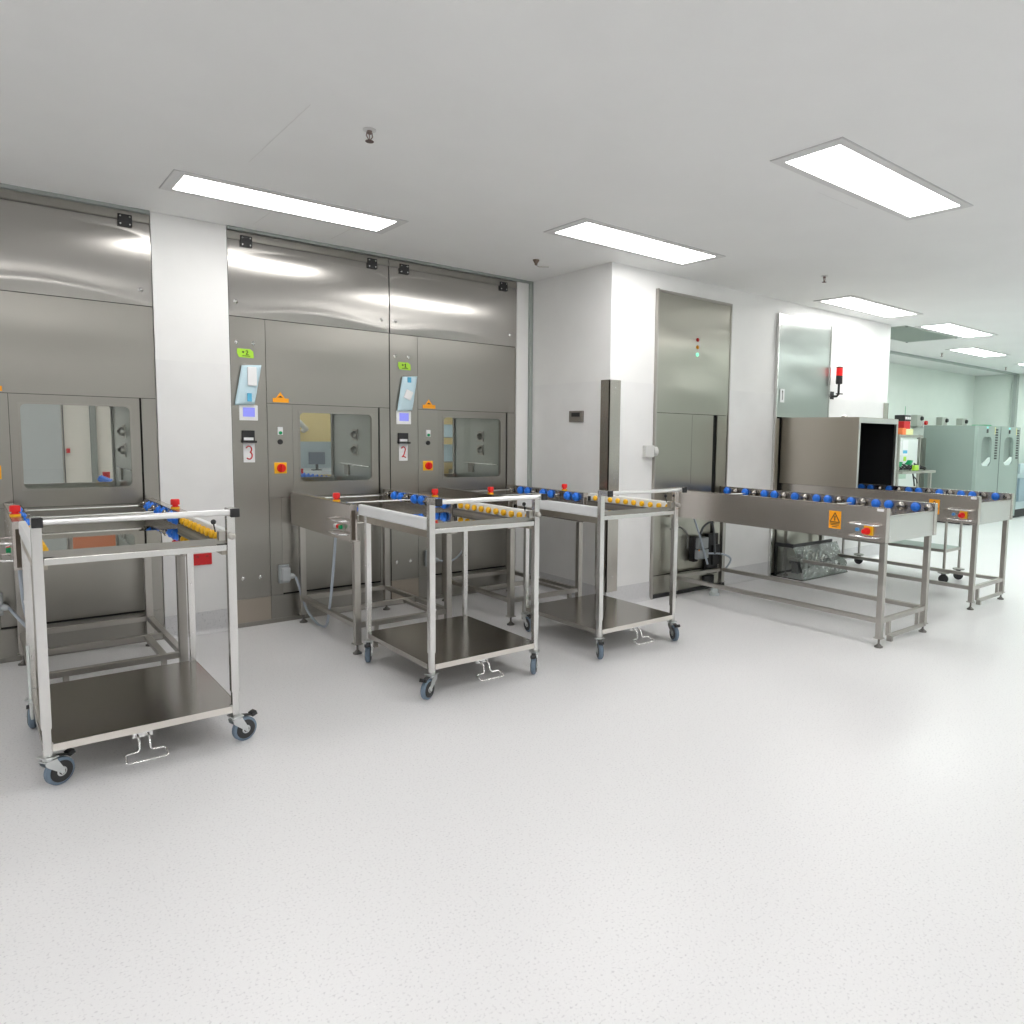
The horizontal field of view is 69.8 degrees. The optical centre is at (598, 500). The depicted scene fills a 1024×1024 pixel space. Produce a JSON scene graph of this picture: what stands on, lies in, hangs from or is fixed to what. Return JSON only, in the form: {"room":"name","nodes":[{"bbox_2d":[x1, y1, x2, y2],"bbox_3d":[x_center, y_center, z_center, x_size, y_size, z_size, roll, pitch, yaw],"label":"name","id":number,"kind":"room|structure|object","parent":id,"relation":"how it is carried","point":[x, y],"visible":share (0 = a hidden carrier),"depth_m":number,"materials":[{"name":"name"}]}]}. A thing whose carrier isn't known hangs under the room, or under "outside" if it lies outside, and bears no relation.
{"room":"hospital sterilization room","nodes":[
{"label":"hospital sterilization room","id":0,"kind":"room"},
{"bbox_2d":[60,405,112,482],"bbox_3d":[-7.164,-0.801,7.777,5.400,2.665,3.200,-3,7,-41],"label":"wall","id":1,"kind":"structure","parent":0,"point":[76,424],"depth_m":9.81,"materials":[{"name":"white paint"}]},
{"bbox_2d":[62,405,65,482],"bbox_3d":[-7.107,-0.885,9.647,0.007,2.500,0.030,-3,7,-41],"label":"joint","id":2,"kind":"object","parent":1,"relation":"attached to","point":[62,405],"visible":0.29,"depth_m":9.65,"materials":[{"name":"grey"}]},
{"bbox_2d":[89,406,98,481],"bbox_3d":[-6.855,-0.799,9.861,0.070,2.300,0.050,-3,7,-41],"label":"post","id":3,"kind":"object","parent":1,"relation":"attached to","point":[92,409],"visible":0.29,"depth_m":9.84,"materials":[{"name":"grey"}]},
{"bbox_2d":[149,211,229,627],"bbox_3d":[-2.872,-0.480,5.002,0.425,2.665,0.842,-3,7,-41],"label":"wall column","id":4,"kind":"structure","parent":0,"point":[189,256],"depth_m":4.60,"materials":[{"name":"paint"}]},
{"bbox_2d":[155,359,233,615],"bbox_3d":[-2.602,-0.078,4.718,0.425,1.625,0.002,-3,7,-41],"label":"wall panel","id":5,"kind":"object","parent":4,"relation":"attached to","point":[194,398],"depth_m":4.70,"materials":[{"name":"paint"}]},
{"bbox_2d":[165,609,238,638],"bbox_3d":[-2.606,0.807,4.784,0.425,0.150,0.036,-3,7,-41],"label":"baseboard","id":6,"kind":"structure","parent":4,"relation":"attached to","point":[213,621],"depth_m":4.81,"materials":[{"name":"plastic"}]},
{"bbox_2d":[193,553,211,565],"bbox_3d":[-2.597,0.383,4.760,0.114,0.076,0.012,-3,7,-41],"label":"double socket","id":7,"kind":"object","parent":4,"relation":"attached to","point":[203,558],"visible":0.84,"depth_m":4.76,"materials":[{"name":"red"}]},
{"bbox_2d":[300,413,451,476],"bbox_3d":[-2.101,-0.930,10.175,5.400,2.665,0.200,-3,7,-41],"label":"wall","id":8,"kind":"structure","parent":0,"point":[319,424],"depth_m":8.90,"materials":[{"name":"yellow paint"}]},
{"bbox_2d":[0,516,1023,1023],"bbox_3d":[2.045,0.796,7.182,18.800,0.100,16.400,-3,7,-41],"label":"floor","id":9,"kind":"structure","parent":0,"point":[767,812],"depth_m":2.50,"materials":[{"name":"plastic"}]},
{"bbox_2d":[20,404,63,483],"bbox_3d":[-7.699,-0.847,9.116,1.545,2.500,0.060,-3,7,-41],"label":"screen","id":10,"kind":"object","parent":9,"relation":"on","point":[41,433],"visible":0.2,"depth_m":9.47,"materials":[{"name":"grey"}]},
{"bbox_2d":[0,188,163,662],"bbox_3d":[-3.447,-0.433,4.491,1.112,2.645,0.866,-3,7,-41],"label":"washer disinfector","id":11,"kind":"object","parent":9,"relation":"on","point":[76,306],"visible":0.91,"depth_m":4.28,"materials":[{"name":"grey"}]},
{"bbox_2d":[0,592,9,615],"bbox_3d":[-3.370,0.586,4.078,0.098,0.130,0.084,-3,7,-41],"label":"wall socket","id":12,"kind":"object","parent":11,"relation":"attached to","point":[3,607],"visible":0.99,"depth_m":4.07,"materials":[{"name":"grey plastic"}]},
{"bbox_2d":[0,498,188,687],"bbox_3d":[-2.738,0.470,3.923,0.772,0.970,1.039,-3,7,-41],"label":"conveyor","id":13,"kind":"object","parent":9,"relation":"on","point":[13,513],"visible":0.67,"depth_m":3.89,"materials":[{"name":"silver metal"}]},
{"bbox_2d":[6,545,12,555],"bbox_3d":[-2.757,0.226,3.395,0.024,0.050,0.140,-3,7,-41],"label":"switch plate","id":14,"kind":"object","parent":13,"relation":"attached to","point":[9,548],"depth_m":3.35,"materials":[{"name":"grey metal"}]},
{"bbox_2d":[8,570,24,626],"bbox_3d":[-3.027,0.457,3.789,0.053,0.378,0.793,-4,7,-43],"label":"power cable","id":15,"kind":"object","parent":13,"relation":"attached to","point":[20,575],"visible":0.59,"depth_m":3.50,"materials":[{"name":"grey plastic"}]},
{"bbox_2d":[42,520,168,536],"bbox_3d":[-2.719,0.152,3.916,0.630,0.006,0.985,-3,7,-41],"label":"drip tray","id":16,"kind":"object","parent":13,"relation":"on","point":[140,525],"depth_m":3.95,"materials":[{"name":"grey metal"}]},
{"bbox_2d":[97,472,112,481],"bbox_3d":[-4.007,0.305,5.414,0.745,0.990,1.100,-3,7,-41],"label":"conveyor","id":17,"kind":"object","parent":9,"relation":"on","point":[105,477],"visible":0.18,"depth_m":5.81,"materials":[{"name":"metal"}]},
{"bbox_2d":[18,507,256,784],"bbox_3d":[-2.031,0.520,3.192,0.772,1.026,0.978,-3,7,-41],"label":"trolley","id":18,"kind":"object","parent":9,"relation":"on","point":[135,703],"visible":1,"depth_m":3.07,"materials":[{"name":"silver metal"}]},
{"bbox_2d":[42,529,216,564],"bbox_3d":[-2.089,0.191,3.192,0.587,0.004,0.845,-3,7,-41],"label":"drip tray","id":19,"kind":"object","parent":18,"relation":"on","point":[166,535],"depth_m":3.32,"materials":[{"name":"grey metal"}]},
{"bbox_2d":[32,661,230,750],"bbox_3d":[-2.063,0.876,3.209,0.675,0.028,0.798,-3,7,-41],"label":"shelf","id":20,"kind":"object","parent":18,"relation":"attached to","point":[135,703],"depth_m":3.12,"materials":[{"name":"silver metal"}]},
{"bbox_2d":[226,229,391,627],"bbox_3d":[-2.280,-0.504,5.499,1.112,2.645,0.866,-3,7,-41],"label":"washer disinfector","id":21,"kind":"object","parent":9,"relation":"on","point":[315,319],"visible":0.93,"depth_m":5.12,"materials":[{"name":"grey"}]},
{"bbox_2d":[237,348,253,357],"bbox_3d":[-2.356,-0.983,4.845,0.104,0.058,0.006,-3,7,-41],"label":"sticker","id":22,"kind":"object","parent":21,"relation":"attached to","point":[247,353],"visible":1,"depth_m":4.85,"materials":[{"name":"green"}]},
{"bbox_2d":[235,364,260,404],"bbox_3d":[-2.344,-0.776,4.859,0.175,0.278,0.043,-3,7,-41],"label":"packet","id":23,"kind":"object","parent":21,"relation":"hanging from","point":[249,376],"visible":1,"depth_m":4.85,"materials":[{"name":"blue"}]},
{"bbox_2d":[243,443,254,461],"bbox_3d":[-2.363,-0.326,4.911,0.072,0.132,0.008,-3,7,-41],"label":"number card","id":24,"kind":"object","parent":21,"relation":"attached to","point":[248,448],"visible":1,"depth_m":4.91,"materials":[{"name":"white paper"}]},
{"bbox_2d":[274,462,286,473],"bbox_3d":[-2.203,-0.227,5.043,0.083,0.077,0.036,-3,7,-41],"label":"switch","id":25,"kind":"object","parent":21,"relation":"attached to","point":[279,467],"depth_m":5.04,"materials":[{"name":"red plastic"}]},
{"bbox_2d":[278,564,295,583],"bbox_3d":[-2.187,0.515,5.100,0.098,0.130,0.084,-3,7,-41],"label":"wall socket","id":26,"kind":"object","parent":21,"relation":"attached to","point":[285,575],"visible":1,"depth_m":5.08,"materials":[{"name":"grey plastic"}]},
{"bbox_2d":[301,468,322,476],"bbox_3d":[-2.843,0.235,6.420,0.745,0.990,1.100,-3,7,-41],"label":"conveyor","id":27,"kind":"object","parent":9,"relation":"on","point":[302,473],"visible":0.16,"depth_m":6.64,"materials":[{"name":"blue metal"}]},
{"bbox_2d":[300,441,330,474],"bbox_3d":[-3.222,-0.085,8.623,1.200,1.220,0.700,-3,7,-41],"label":"bench","id":28,"kind":"object","parent":9,"relation":"on","point":[305,447],"visible":0.03,"depth_m":8.76,"materials":[{"name":"grey"}]},
{"bbox_2d":[308,452,324,470],"bbox_3d":[-3.223,-0.452,8.292,0.180,0.210,0.060,-3,7,-41],"label":"computer monitor","id":29,"kind":"object","parent":28,"relation":"on","point":[316,458],"visible":1,"depth_m":8.27,"materials":[{"name":"grey"}]},
{"bbox_2d":[295,537,336,627],"bbox_3d":[-1.858,0.542,4.870,0.119,0.705,0.726,-3,7,-41],"label":"power cable","id":30,"kind":"object","parent":9,"relation":"on","point":[335,539],"visible":0.98,"depth_m":4.71,"materials":[{"name":"grey plastic"}]},
{"bbox_2d":[291,489,456,654],"bbox_3d":[-1.563,0.399,4.939,0.772,0.970,1.039,-3,7,-41],"label":"conveyor","id":31,"kind":"object","parent":9,"relation":"on","point":[336,518],"visible":0.89,"depth_m":4.81,"materials":[{"name":"silver metal"}]},
{"bbox_2d":[333,522,344,530],"bbox_3d":[-1.582,0.155,4.411,0.024,0.050,0.140,-3,7,-41],"label":"switch plate","id":32,"kind":"object","parent":31,"relation":"attached to","point":[338,526],"depth_m":4.40,"materials":[{"name":"grey metal"}]},
{"bbox_2d":[357,504,426,522],"bbox_3d":[-1.544,0.081,4.931,0.630,0.006,0.985,-3,7,-41],"label":"drip tray","id":33,"kind":"object","parent":31,"relation":"on","point":[404,508],"depth_m":5.14,"materials":[{"name":"grey metal"}]},
{"bbox_2d":[388,259,516,604],"bbox_3d":[-1.421,-0.556,6.241,1.151,2.645,0.866,-3,7,-41],"label":"washer disinfector","id":34,"kind":"object","parent":9,"relation":"on","point":[455,331],"visible":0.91,"depth_m":5.88,"materials":[{"name":"grey"}]},
{"bbox_2d":[399,444,407,460],"bbox_3d":[-1.517,-0.377,5.641,0.072,0.132,0.008,-3,7,-41],"label":"number card","id":35,"kind":"object","parent":34,"relation":"attached to","point":[403,448],"visible":1,"depth_m":5.64,"materials":[{"name":"white paper"}]},
{"bbox_2d":[398,362,410,369],"bbox_3d":[-1.494,-1.036,5.589,0.104,0.058,0.006,-3,7,-41],"label":"sticker","id":36,"kind":"object","parent":34,"relation":"attached to","point":[402,365],"visible":1,"depth_m":5.59,"materials":[{"name":"green"}]},
{"bbox_2d":[397,375,416,410],"bbox_3d":[-1.477,-0.829,5.610,0.170,0.278,0.041,-3,7,-41],"label":"packet","id":37,"kind":"object","parent":34,"relation":"hanging from","point":[408,384],"visible":1,"depth_m":5.60,"materials":[{"name":"blue"}]},
{"bbox_2d":[423,461,432,470],"bbox_3d":[-1.351,-0.279,5.779,0.086,0.077,0.036,-3,7,-41],"label":"switch","id":38,"kind":"object","parent":34,"relation":"attached to","point":[427,465],"depth_m":5.78,"materials":[{"name":"red plastic"}]},
{"bbox_2d":[358,493,547,699],"bbox_3d":[-0.872,0.452,4.167,0.770,1.026,0.978,-3,7,-41],"label":"trolley","id":39,"kind":"object","parent":9,"relation":"on","point":[433,644],"visible":1,"depth_m":4.08,"materials":[{"name":"silver metal"}]},
{"bbox_2d":[368,616,532,668],"bbox_3d":[-0.863,0.806,4.220,0.675,0.028,0.798,-3,7,-41],"label":"shelf","id":40,"kind":"object","parent":39,"relation":"attached to","point":[459,639],"depth_m":4.13,"materials":[{"name":"silver metal"}]},
{"bbox_2d":[413,512,523,531],"bbox_3d":[-0.889,0.120,4.202,0.587,0.004,0.845,-3,7,-41],"label":"drip tray","id":41,"kind":"object","parent":39,"relation":"on","point":[443,517],"depth_m":4.41,"materials":[{"name":"grey metal"}]},
{"bbox_2d":[436,484,587,625],"bbox_3d":[-0.716,0.347,5.670,0.772,0.970,1.039,-3,7,-41],"label":"conveyor","id":42,"kind":"object","parent":9,"relation":"on","point":[574,497],"visible":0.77,"depth_m":5.52,"materials":[{"name":"silver metal"}]},
{"bbox_2d":[517,486,686,658],"bbox_3d":[-0.005,0.402,4.890,0.741,1.026,0.978,-3,7,-41],"label":"trolley","id":43,"kind":"object","parent":9,"relation":"on","point":[597,613],"visible":0.93,"depth_m":4.78,"materials":[{"name":"silver metal"}]},
{"bbox_2d":[526,594,669,633],"bbox_3d":[-0.006,0.756,4.934,0.675,0.028,0.798,-3,7,-41],"label":"shelf","id":44,"kind":"object","parent":43,"relation":"attached to","point":[579,612],"depth_m":4.84,"materials":[{"name":"silver metal"}]},
{"bbox_2d":[581,504,660,519],"bbox_3d":[-0.032,0.071,4.916,0.587,0.004,0.845,-3,7,-41],"label":"shelf","id":45,"kind":"object","parent":43,"relation":"on","point":[608,507],"depth_m":5.11,"materials":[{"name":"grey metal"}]},
{"bbox_2d":[709,588,719,595],"bbox_3d":[0.995,0.782,6.253,0.090,0.058,0.090,-3,7,-41],"label":"cap","id":46,"kind":"object","parent":9,"relation":"on","point":[714,591],"visible":0.91,"depth_m":6.22,"materials":[{"name":"white"}]},
{"bbox_2d":[789,552,802,573],"bbox_3d":[1.993,0.610,7.231,0.203,0.220,0.088,-3,7,-41],"label":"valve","id":47,"kind":"object","parent":9,"relation":"on","point":[796,566],"visible":0.47,"depth_m":7.20,"materials":[{"name":"black metal"}]},
{"bbox_2d":[667,486,937,647],"bbox_3d":[1.446,0.417,5.601,0.793,0.918,1.940,-3,7,-41],"label":"conveyor","id":48,"kind":"object","parent":9,"relation":"on","point":[882,521],"visible":0.97,"depth_m":5.15,"materials":[{"name":"silver metal"}]},
{"bbox_2d":[693,519,707,564],"bbox_3d":[0.874,0.334,6.247,0.226,0.456,0.018,-3,7,-41],"label":"power cable","id":49,"kind":"object","parent":48,"relation":"hanging from","point":[695,522],"visible":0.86,"depth_m":6.25,"materials":[{"name":"grey plastic"}]},
{"bbox_2d":[861,526,872,535],"bbox_3d":[1.731,0.195,4.698,0.064,0.060,0.060,-3,7,-41],"label":"switch","id":50,"kind":"object","parent":48,"relation":"attached to","point":[865,530],"depth_m":4.69,"materials":[{"name":"red plastic"}]},
{"bbox_2d":[781,483,1013,609],"bbox_3d":[2.642,0.339,6.692,0.793,0.918,1.866,-3,7,-41],"label":"conveyor","id":51,"kind":"object","parent":9,"relation":"on","point":[975,508],"visible":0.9,"depth_m":6.22,"materials":[{"name":"silver"}]},
{"bbox_2d":[773,539,847,580],"bbox_3d":[2.137,0.569,7.297,0.810,0.335,0.345,-3,7,-41],"label":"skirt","id":52,"kind":"object","parent":51,"relation":"attached to","point":[829,548],"visible":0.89,"depth_m":7.18,"materials":[{"name":"clear plastic"}]},
{"bbox_2d":[779,415,898,487],"bbox_3d":[2.315,-0.486,7.025,0.720,0.653,0.818,-3,7,-41],"label":"box","id":53,"kind":"object","parent":51,"relation":"on","point":[845,451],"visible":1,"depth_m":6.88,"materials":[{"name":"silver metal"}]},
{"bbox_2d":[958,511,966,518],"bbox_3d":[2.906,0.115,5.813,0.064,0.060,0.058,-3,7,-41],"label":"switch","id":54,"kind":"object","parent":51,"relation":"attached to","point":[961,514],"depth_m":5.81,"materials":[{"name":"red plastic"}]},
{"bbox_2d":[838,522,964,581],"bbox_3d":[3.067,0.349,7.400,0.440,0.783,1.170,-3,7,-41],"label":"utility cart","id":55,"kind":"object","parent":9,"relation":"on","point":[944,548],"visible":0.52,"depth_m":7.11,"materials":[{"name":"silver metal"}]},
{"bbox_2d":[844,538,960,552],"bbox_3d":[3.066,0.429,7.407,0.350,0.025,1.080,-3,7,-41],"label":"shelf","id":56,"kind":"object","parent":55,"relation":"attached to","point":[903,543],"depth_m":7.16,"materials":[{"name":"silver metal"}]},
{"bbox_2d":[898,439,917,486],"bbox_3d":[4.770,-0.311,11.760,0.800,1.380,0.408,-3,7,-41],"label":"cabinet","id":57,"kind":"object","parent":9,"relation":"on","point":[908,447],"visible":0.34,"depth_m":11.62,"materials":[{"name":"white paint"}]},
{"bbox_2d":[895,434,935,487],"bbox_3d":[4.450,-0.256,10.748,1.030,1.440,0.580,-3,7,-41],"label":"storage rack","id":58,"kind":"object","parent":9,"relation":"on","point":[919,437],"visible":0.37,"depth_m":10.54,"materials":[{"name":"silver metal"}]},
{"bbox_2d":[895,406,910,428],"bbox_3d":[4.489,-1.183,10.723,0.200,0.420,0.162,-3,7,-41],"label":"case","id":59,"kind":"object","parent":58,"relation":"on","point":[904,420],"visible":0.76,"depth_m":10.66,"materials":[{"name":"red"}]},
{"bbox_2d":[898,435,922,437],"bbox_3d":[4.318,-0.946,10.607,0.710,0.035,0.510,-3,7,-41],"label":"shelf","id":60,"kind":"object","parent":58,"relation":"attached to","point":[899,436],"depth_m":10.45,"materials":[{"name":"silver metal"}]},
{"bbox_2d":[899,463,925,470],"bbox_3d":[4.557,-0.509,10.630,0.941,0.125,0.208,-3,7,-41],"label":"hoses","id":61,"kind":"object","parent":58,"relation":"on","point":[904,467],"visible":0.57,"depth_m":10.55,"materials":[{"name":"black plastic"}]},
{"bbox_2d":[896,469,935,473],"bbox_3d":[4.453,-0.438,10.732,1.030,0.035,0.580,-3,7,-41],"label":"shelf","id":62,"kind":"object","parent":58,"relation":"attached to","point":[898,471],"depth_m":10.52,"materials":[{"name":"silver metal"}]},
{"bbox_2d":[917,438,925,486],"bbox_3d":[5.278,-0.331,11.966,0.120,1.400,0.100,-3,7,-41],"label":"post","id":63,"kind":"object","parent":9,"relation":"on","point":[923,440],"visible":0.36,"depth_m":11.89,"materials":[{"name":"silver metal"}]},
{"bbox_2d":[923,425,1000,524],"bbox_3d":[6.116,-0.456,12.305,0.920,1.617,0.888,-3,7,-41],"label":"tall cabinet","id":64,"kind":"object","parent":9,"relation":"on","point":[963,457],"visible":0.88,"depth_m":11.96,"materials":[{"name":"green metal"}]},
{"bbox_2d":[997,426,1020,515],"bbox_3d":[6.793,-0.497,12.889,0.850,1.617,0.888,-3,7,-41],"label":"tall cabinet","id":65,"kind":"object","parent":9,"relation":"on","point":[1010,436],"visible":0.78,"depth_m":12.58,"materials":[{"name":"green metal"}]},
{"bbox_2d":[1013,463,1023,517],"bbox_3d":[7.602,-0.507,13.475,1.000,1.560,0.704,-3,7,-41],"label":"tall cabinet","id":66,"kind":"object","parent":9,"relation":"on","point":[1019,504],"visible":0.21,"depth_m":13.02,"materials":[{"name":"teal metal"}]},
{"bbox_3d":[-1.632,-0.472,9.435,1.940,1.900,0.440,-3,7,-41],"label":"wire rack","id":67,"kind":"object","parent":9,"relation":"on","visible":0},
{"bbox_2d":[444,444,451,460],"bbox_3d":[-1.945,-0.605,9.122,0.130,0.208,0.240,-3,7,-41],"label":"box","id":68,"kind":"object","parent":67,"relation":"on","point":[447,447],"visible":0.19,"depth_m":9.03,"materials":[{"name":"blue"}]},
{"bbox_2d":[444,424,451,436],"bbox_3d":[-1.940,-0.877,9.098,0.130,0.156,0.240,-3,7,-41],"label":"box","id":69,"kind":"object","parent":67,"relation":"on","point":[447,428],"visible":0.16,"depth_m":9.00,"materials":[{"name":"blue"}]},
{"bbox_2d":[0,0,1023,375],"bbox_3d":[2.092,-1.982,6.933,18.800,0.150,16.400,-3,7,-41],"label":"ceiling","id":70,"kind":"structure","parent":0,"point":[499,125],"depth_m":3.09,"materials":[{"name":"paint"}]},
{"bbox_2d":[159,169,407,233],"bbox_3d":[-1.802,-1.730,4.265,1.291,0.006,0.389,-3,7,-41],"label":"recessed light","id":71,"kind":"object","parent":70,"relation":"in","point":[178,181],"visible":1,"depth_m":4.19,"materials":[{"name":"white paint"}]},
{"bbox_2d":[363,127,375,143],"bbox_3d":[-1.002,-1.596,3.176,0.055,0.052,0.056,-3,7,-41],"label":"sprinkler","id":72,"kind":"object","parent":70,"relation":"attached to","point":[368,130],"visible":1,"depth_m":3.17,"materials":[{"name":"white paint"}]},
{"bbox_2d":[249,104,857,238],"bbox_3d":[-0.547,-1.663,3.722,3.713,0.001,1.831,2,5,14],"label":"trim","id":73,"kind":"structure","parent":70,"relation":"attached to","point":[310,104],"depth_m":3.41,"materials":[{"name":"white"}]},
{"bbox_2d":[544,218,725,265],"bbox_3d":[0.282,-1.761,5.002,1.336,0.006,0.424,-3,7,-41],"label":"recessed light","id":74,"kind":"object","parent":70,"relation":"in","point":[586,230],"visible":1,"depth_m":4.93,"materials":[{"name":"white paint"}]},
{"bbox_2d":[814,295,921,318],"bbox_3d":[2.705,-1.920,7.231,1.406,0.006,0.409,-3,7,-41],"label":"recessed light","id":75,"kind":"object","parent":70,"relation":"in","point":[851,302],"visible":1,"depth_m":7.17,"materials":[{"name":"white paint"}]},
{"bbox_2d":[770,137,973,220],"bbox_3d":[1.451,-1.629,3.753,1.361,0.006,0.384,-3,7,-41],"label":"recessed light","id":76,"kind":"object","parent":70,"relation":"in","point":[842,165],"visible":1,"depth_m":3.67,"materials":[{"name":"white paint"}]},
{"bbox_2d":[890,325,957,342],"bbox_3d":[3.821,-2.058,9.015,1.380,0.012,0.670,-3,7,-41],"label":"ceiling vent","id":77,"kind":"object","parent":70,"relation":"in","point":[906,333],"visible":0.74,"depth_m":9.04,"materials":[{"name":"grey"}]},
{"bbox_2d":[915,323,996,337],"bbox_3d":[4.269,-2.020,8.637,1.316,0.006,0.414,-3,7,-41],"label":"recessed light","id":78,"kind":"object","parent":70,"relation":"in","point":[953,329],"visible":1,"depth_m":8.60,"materials":[{"name":"white paint"}]},
{"bbox_2d":[924,324,989,336],"bbox_3d":[4.269,-2.020,8.637,1.200,0.002,0.320,-3,7,-41],"label":"diffuser","id":79,"kind":"object","parent":78,"relation":"attached to","point":[950,329],"depth_m":8.62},
{"bbox_2d":[945,347,1009,356],"bbox_3d":[5.593,-2.181,10.691,1.296,0.006,0.414,-3,7,-41],"label":"recessed light","id":80,"kind":"object","parent":70,"relation":"in","point":[974,351],"visible":1,"depth_m":10.66,"materials":[{"name":"white paint"}]},
{"bbox_2d":[953,348,1001,356],"bbox_3d":[5.593,-2.182,10.691,1.180,0.002,0.320,-3,7,-41],"label":"diffuser","id":81,"kind":"object","parent":80,"relation":"attached to","point":[979,352],"depth_m":10.67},
{"bbox_2d":[514,281,528,586],"bbox_3d":[-0.934,-0.597,6.678,0.155,2.665,0.840,-3,7,-41],"label":"wall pier","id":82,"kind":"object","parent":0,"point":[522,290],"visible":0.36,"depth_m":6.32,"materials":[{"name":"paint"}]},
{"bbox_2d":[531,262,890,538],"bbox_3d":[1.086,-0.658,7.738,4.290,2.665,1.880,-3,7,-41],"label":"wall","id":83,"kind":"structure","parent":0,"point":[596,323],"depth_m":6.11,"materials":[{"name":"paint"}]},
{"bbox_2d":[0,183,529,283],"bbox_3d":[-3.135,-1.730,4.086,6.755,0.020,0.040,-3,7,-41],"label":"trim","id":84,"kind":"structure","parent":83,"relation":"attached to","point":[3,186],"depth_m":4.84,"materials":[{"name":"grey metal"}]},
{"bbox_2d":[527,281,532,584],"bbox_3d":[-0.607,-0.566,6.391,0.032,2.663,0.024,-3,7,-41],"label":"trim","id":85,"kind":"structure","parent":83,"relation":"attached to","point":[530,315],"depth_m":6.35,"materials":[{"name":"grey metal"}]},
{"bbox_2d":[569,411,583,421],"bbox_3d":[-0.183,-0.685,5.900,0.022,0.090,0.170,-3,7,-41],"label":"wall display","id":86,"kind":"object","parent":83,"relation":"attached to","point":[574,416],"visible":1,"depth_m":5.88,"materials":[{"name":"grey"}]},
{"bbox_2d":[599,380,620,592],"bbox_3d":[0.082,-0.110,5.722,0.117,1.660,0.104,-3,7,-41],"label":"guard","id":87,"kind":"object","parent":83,"relation":"attached to","point":[610,389],"visible":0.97,"depth_m":5.67,"materials":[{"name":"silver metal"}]},
{"bbox_2d":[642,445,658,456],"bbox_3d":[0.427,-0.401,5.896,0.145,0.096,0.082,-3,7,-41],"label":"wall socket","id":88,"kind":"object","parent":83,"relation":"attached to","point":[648,450],"visible":1,"depth_m":5.87,"materials":[{"name":"white plastic"}]},
{"bbox_2d":[649,288,732,599],"bbox_3d":[0.793,-0.465,6.273,0.961,2.533,0.090,-3,7,-41],"label":"sterilizer door","id":89,"kind":"structure","parent":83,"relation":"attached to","point":[693,334],"depth_m":6.20,"materials":[{"name":"silver metal"}]},
{"bbox_2d":[689,536,708,561],"bbox_3d":[0.877,0.420,6.348,0.150,0.220,0.104,-3,7,-41],"label":"junction box","id":90,"kind":"object","parent":89,"relation":"attached to","point":[696,553],"visible":0.97,"depth_m":6.31,"materials":[{"name":"black plastic"}]},
{"bbox_2d":[700,521,715,553],"bbox_3d":[0.954,0.320,6.298,0.169,0.294,0.067,-1,5,-18],"label":"power cable","id":91,"kind":"object","parent":90,"relation":"attached to","point":[711,522],"visible":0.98,"depth_m":6.28,"materials":[{"name":"grey plastic"}]},
{"bbox_2d":[702,533,719,586],"bbox_3d":[1.007,0.529,6.497,0.160,0.480,0.070,-3,7,-41],"label":"block","id":92,"kind":"object","parent":89,"relation":"attached to","point":[713,559],"visible":0.6,"depth_m":6.47,"materials":[{"name":"black plastic"}]},
{"bbox_2d":[529,544,879,602],"bbox_3d":[1.044,0.592,7.875,4.362,0.150,2.016,-3,7,-41],"label":"baseboard","id":93,"kind":"structure","parent":83,"relation":"attached to","point":[638,592],"depth_m":6.33,"materials":[{"name":"plastic"}]},
{"bbox_2d":[533,381,883,586],"bbox_3d":[1.081,-0.289,7.770,4.296,1.625,1.883,-3,7,-41],"label":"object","id":94,"kind":"structure","parent":83,"relation":"attached to","point":[564,451],"depth_m":6.10,"materials":[{"name":"paint"}]},
{"bbox_2d":[768,313,832,575],"bbox_3d":[2.017,-0.539,7.331,0.941,2.533,0.090,-3,7,-41],"label":"sterilizer door","id":95,"kind":"structure","parent":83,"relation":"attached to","point":[803,352],"depth_m":7.20,"materials":[{"name":"silver metal"}]},
{"bbox_2d":[830,366,842,398],"bbox_3d":[2.486,-1.226,7.568,0.084,0.334,0.114,-3,7,-41],"label":"beacon","id":96,"kind":"object","parent":83,"relation":"attached to","point":[839,370],"visible":1,"depth_m":7.52,"materials":[{"name":"red plastic"}]},
{"bbox_2d":[883,403,888,418],"bbox_3d":[3.278,-0.321,8.455,0.102,1.620,0.064,-3,7,-41],"label":"guard","id":97,"kind":"object","parent":83,"relation":"attached to","point":[886,405],"visible":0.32,"depth_m":8.36,"materials":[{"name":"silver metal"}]},
{"bbox_2d":[890,350,1019,426],"bbox_3d":[5.284,-0.942,11.701,7.239,2.664,0.070,-3,7,-41],"label":"trim","id":98,"kind":"structure","parent":83,"relation":"attached to","point":[1016,375],"depth_m":13.56,"materials":[{"name":"grey metal"}]},
{"bbox_2d":[887,362,974,438],"bbox_3d":[4.702,-1.012,12.364,7.250,2.665,0.200,-3,7,-41],"label":"wall","id":99,"kind":"structure","parent":0,"point":[932,394],"depth_m":13.30,"materials":[{"name":"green paint"}]},
{"bbox_2d":[911,415,923,425],"bbox_3d":[5.711,-1.427,12.966,0.300,0.200,0.150,-3,7,-41],"label":"box","id":100,"kind":"object","parent":99,"relation":"attached to","point":[916,420],"visible":0.99,"depth_m":12.89,"materials":[{"name":"grey"}]},
{"bbox_2d":[936,417,948,424],"bbox_3d":[6.429,-1.461,13.587,0.200,0.200,0.150,-3,7,-41],"label":"box","id":101,"kind":"object","parent":99,"relation":"attached to","point":[939,420],"visible":0.69,"depth_m":13.54,"materials":[{"name":"grey"}]},
{"bbox_2d":[956,418,967,424],"bbox_3d":[7.079,-1.500,14.149,0.200,0.200,0.150,-3,7,-41],"label":"box","id":102,"kind":"object","parent":99,"relation":"attached to","point":[959,421],"visible":0.66,"depth_m":14.10,"materials":[{"name":"grey"}]},
{"bbox_2d":[972,374,1023,463],"bbox_3d":[10.959,-0.776,10.919,0.300,2.665,10.600,-3,7,-41],"label":"wall","id":103,"kind":"structure","parent":0,"point":[992,403],"depth_m":14.23,"materials":[{"name":"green paint"}]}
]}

